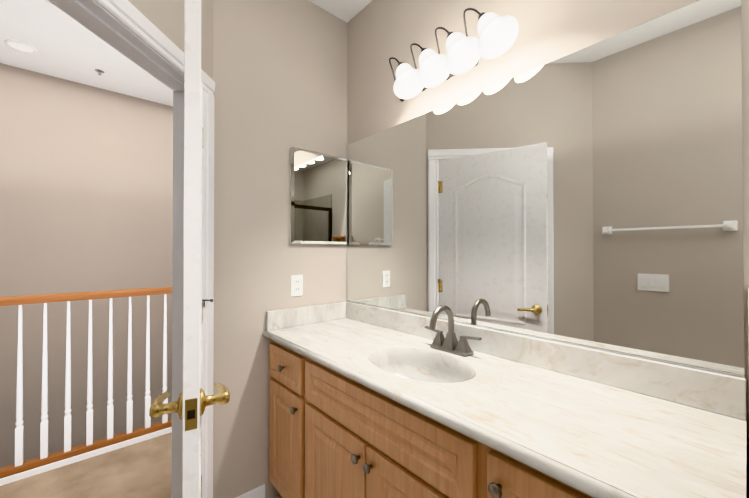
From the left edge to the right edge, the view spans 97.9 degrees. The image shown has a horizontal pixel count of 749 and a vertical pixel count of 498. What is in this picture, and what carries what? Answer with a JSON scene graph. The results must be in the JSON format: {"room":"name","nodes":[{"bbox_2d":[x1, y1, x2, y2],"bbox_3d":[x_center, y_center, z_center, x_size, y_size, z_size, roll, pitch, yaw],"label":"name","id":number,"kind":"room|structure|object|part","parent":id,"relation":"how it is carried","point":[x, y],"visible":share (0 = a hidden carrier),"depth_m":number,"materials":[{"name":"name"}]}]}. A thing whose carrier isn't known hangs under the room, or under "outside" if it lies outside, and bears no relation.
{"room":"bathroom","nodes":[
{"label":"bathroom","id":0,"kind":"room"},
{"bbox_2d":[0,432,171,497],"bbox_3d":[-0.756,1.308,1.184,5.200,0.001,2.690,0,-1,-41],"label":"floor","id":1,"kind":"structure","parent":0,"point":[142,469],"depth_m":1.88,"materials":[{"name":"beige carpet"}]},
{"bbox_2d":[0,287,171,485],"bbox_3d":[-1.662,0.945,2.221,5.100,1.342,0.076,0,-1,-41],"label":"railing","id":2,"kind":"object","parent":1,"relation":"on","point":[21,468],"visible":0.19,"depth_m":2.05,"materials":[{"name":"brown wood"}]},
{"bbox_2d":[0,63,172,467],"bbox_3d":[-2.347,1.252,3.002,5.440,5.340,0.120,0,-1,-41],"label":"wall","id":3,"kind":"structure","parent":0,"point":[86,188],"depth_m":2.78,"materials":[{"name":"paint"}]},
{"bbox_2d":[128,0,212,79],"bbox_3d":[-0.877,-0.064,0.910,0.148,2.740,1.420,0,0,4],"label":"wall","id":4,"kind":"structure","parent":0,"point":[165,17],"depth_m":1.29,"materials":[{"name":"paint"}]},
{"bbox_2d":[48,0,214,497],"bbox_3d":[-0.853,0.261,1.049,0.159,2.093,0.941,0,0,4],"label":"door frame","id":5,"kind":"structure","parent":4,"relation":"attached to","point":[128,29],"depth_m":1.44,"materials":[{"name":"white wood"}]},
{"bbox_2d":[149,0,229,497],"bbox_3d":[-0.602,0.300,1.081,0.218,1.998,0.770,0,-1,-28],"label":"door","id":6,"kind":"structure","parent":4,"relation":"in","point":[192,280],"depth_m":0.76,"materials":[{"name":"white wood"}]},
{"bbox_3d":[-0.472,0.386,0.838,0.182,0.072,0.186,0,-1,-41],"label":"brass door knob","id":7,"kind":"part","parent":6,"relation":"part of","materials":[{"name":"gold metal"}]},
{"bbox_2d":[187,410,194,419],"bbox_3d":[-0.426,0.385,0.758,0.016,0.020,0.002,0,-1,-28],"label":"latch bolt","id":8,"kind":"object","parent":6,"relation":"attached to","point":[190,414],"visible":1,"depth_m":0.76,"materials":[{"name":"black"}]},
{"bbox_2d":[0,0,371,105],"bbox_3d":[-0.430,-1.485,0.833,5.440,0.100,5.940,0,-1,-41],"label":"ceiling","id":9,"kind":"structure","parent":0,"point":[66,46],"depth_m":2.34,"materials":[{"name":"paint"}]},
{"bbox_2d":[4,39,37,53],"bbox_3d":[-2.480,-1.419,2.294,0.164,0.009,0.164,0,-1,-41],"label":"recessed light","id":10,"kind":"object","parent":9,"relation":"in","point":[21,46],"visible":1,"depth_m":2.29,"materials":[{"name":"white glass"}]},
{"bbox_2d":[95,69,104,74],"bbox_3d":[-2.197,-1.406,2.608,0.060,0.030,0.060,0,-1,-41],"label":"sprinkler","id":11,"kind":"object","parent":9,"relation":"attached to","point":[100,72],"visible":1,"depth_m":2.60,"materials":[{"name":"silver metal"}]},
{"bbox_2d":[213,0,346,497],"bbox_3d":[0.096,-0.053,2.359,2.383,2.740,0.120,0,-1,-41],"label":"wall","id":12,"kind":"structure","parent":0,"point":[280,73],"depth_m":1.68,"materials":[{"name":"paint"}]},
{"bbox_2d":[236,484,264,497],"bbox_3d":[0.383,1.249,0.135,1.666,0.098,3.590,0,-1,-41],"label":"baseboard","id":13,"kind":"structure","parent":12,"relation":"attached to","point":[258,492],"depth_m":1.65,"materials":[{"name":"white wood"}]},
{"bbox_2d":[291,275,302,296],"bbox_3d":[-0.429,0.203,1.810,0.070,0.115,0.010,0,-1,-41],"label":"electrical outlet","id":14,"kind":"object","parent":12,"relation":"attached to","point":[296,285],"visible":1,"depth_m":1.81,"materials":[{"name":"white plastic"}]},
{"bbox_2d":[266,301,345,328],"bbox_3d":[-0.369,0.374,1.850,0.499,0.100,0.021,0,-1,-41],"label":"backsplash","id":15,"kind":"structure","parent":12,"relation":"attached to","point":[305,315],"depth_m":1.82,"materials":[{"name":"white stone"}]},
{"bbox_2d":[290,146,346,243],"bbox_3d":[-0.315,-0.294,1.902,0.378,0.529,0.025,0,-1,-41],"label":"medicine cabinet mirror","id":16,"kind":"object","parent":12,"relation":"attached to","point":[318,198],"visible":0.93,"depth_m":1.88,"materials":[{"name":"silver mirror"}]},
{"bbox_2d":[347,0,748,497],"bbox_3d":[1.059,-0.065,0.730,0.120,2.740,3.840,0,-1,-41],"label":"wall","id":17,"kind":"structure","parent":0,"point":[380,33],"depth_m":1.39,"materials":[{"name":"paint"}]},
{"bbox_2d":[389,8,518,100],"bbox_3d":[0.278,-0.811,1.373,0.213,0.225,0.674,0,-1,-41],"label":"sconce","id":18,"kind":"object","parent":17,"relation":"attached to","point":[497,34],"visible":1,"depth_m":1.31,"materials":[{"name":"white glass"}]},
{"bbox_2d":[346,300,743,376],"bbox_3d":[0.367,0.317,1.417,0.008,0.004,1.641,0,-1,-41],"label":"channel","id":19,"kind":"object","parent":17,"relation":"attached to","point":[729,373],"visible":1,"depth_m":1.04,"materials":[{"name":"silver metal"}]},
{"bbox_2d":[347,0,743,374],"bbox_3d":[0.368,-0.169,1.422,0.006,0.966,1.641,0,-1,-41],"label":"vanity mirror","id":20,"kind":"object","parent":17,"relation":"attached to","point":[591,195],"visible":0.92,"depth_m":1.06,"materials":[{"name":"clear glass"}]},
{"bbox_2d":[346,301,746,420],"bbox_3d":[0.362,0.370,1.411,0.020,0.100,1.644,0,-1,-41],"label":"backsplash","id":21,"kind":"structure","parent":17,"relation":"attached to","point":[717,392],"depth_m":1.03,"materials":[{"name":"white stone"}]},
{"bbox_2d":[748,288,748,345],"bbox_3d":[0.736,0.697,0.540,0.606,1.212,0.148,0,-1,-41],"label":"wall","id":22,"kind":"structure","parent":0,"point":[748,316],"depth_m":0.57,"materials":[{"name":"paint"}]},
{"label":"floor","id":23,"kind":"structure","parent":0,"visible":0},
{"bbox_2d":[265,337,597,497],"bbox_3d":[0.165,0.881,1.235,0.544,0.849,1.644,0,-1,-41],"label":"bathroom vanity","id":24,"kind":"object","parent":23,"relation":"on","point":[367,401],"depth_m":1.09,"materials":[{"name":"brown wood"}]},
{"bbox_2d":[262,317,746,497],"bbox_3d":[0.166,0.436,1.239,0.540,0.035,1.644,0,-1,-41],"label":"countertop","id":25,"kind":"structure","parent":24,"relation":"on","point":[604,441],"depth_m":0.82,"materials":[{"name":"white stone"}]},
{"bbox_2d":[424,305,481,356],"bbox_3d":[0.277,0.323,1.311,0.163,0.194,0.271,0,-1,-41],"label":"faucet","id":26,"kind":"object","parent":25,"relation":"on","point":[449,346],"depth_m":1.32,"materials":[{"name":"silver metal"}]},
{"bbox_3d":[-0.757,0.272,1.422,0.019,1.627,0.034,0,-1,-41],"label":"door hinges","id":27,"kind":"object","parent":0,"visible":0},
{"bbox_2d":[202,299,212,306],"bbox_3d":[-0.739,0.237,1.431,0.049,0.037,0.050,0,-1,-41],"label":"pin","id":28,"kind":"object","parent":27,"relation":"attached to","point":[210,300],"visible":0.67,"depth_m":1.43,"materials":[{"name":"silver metal"}]}
]}

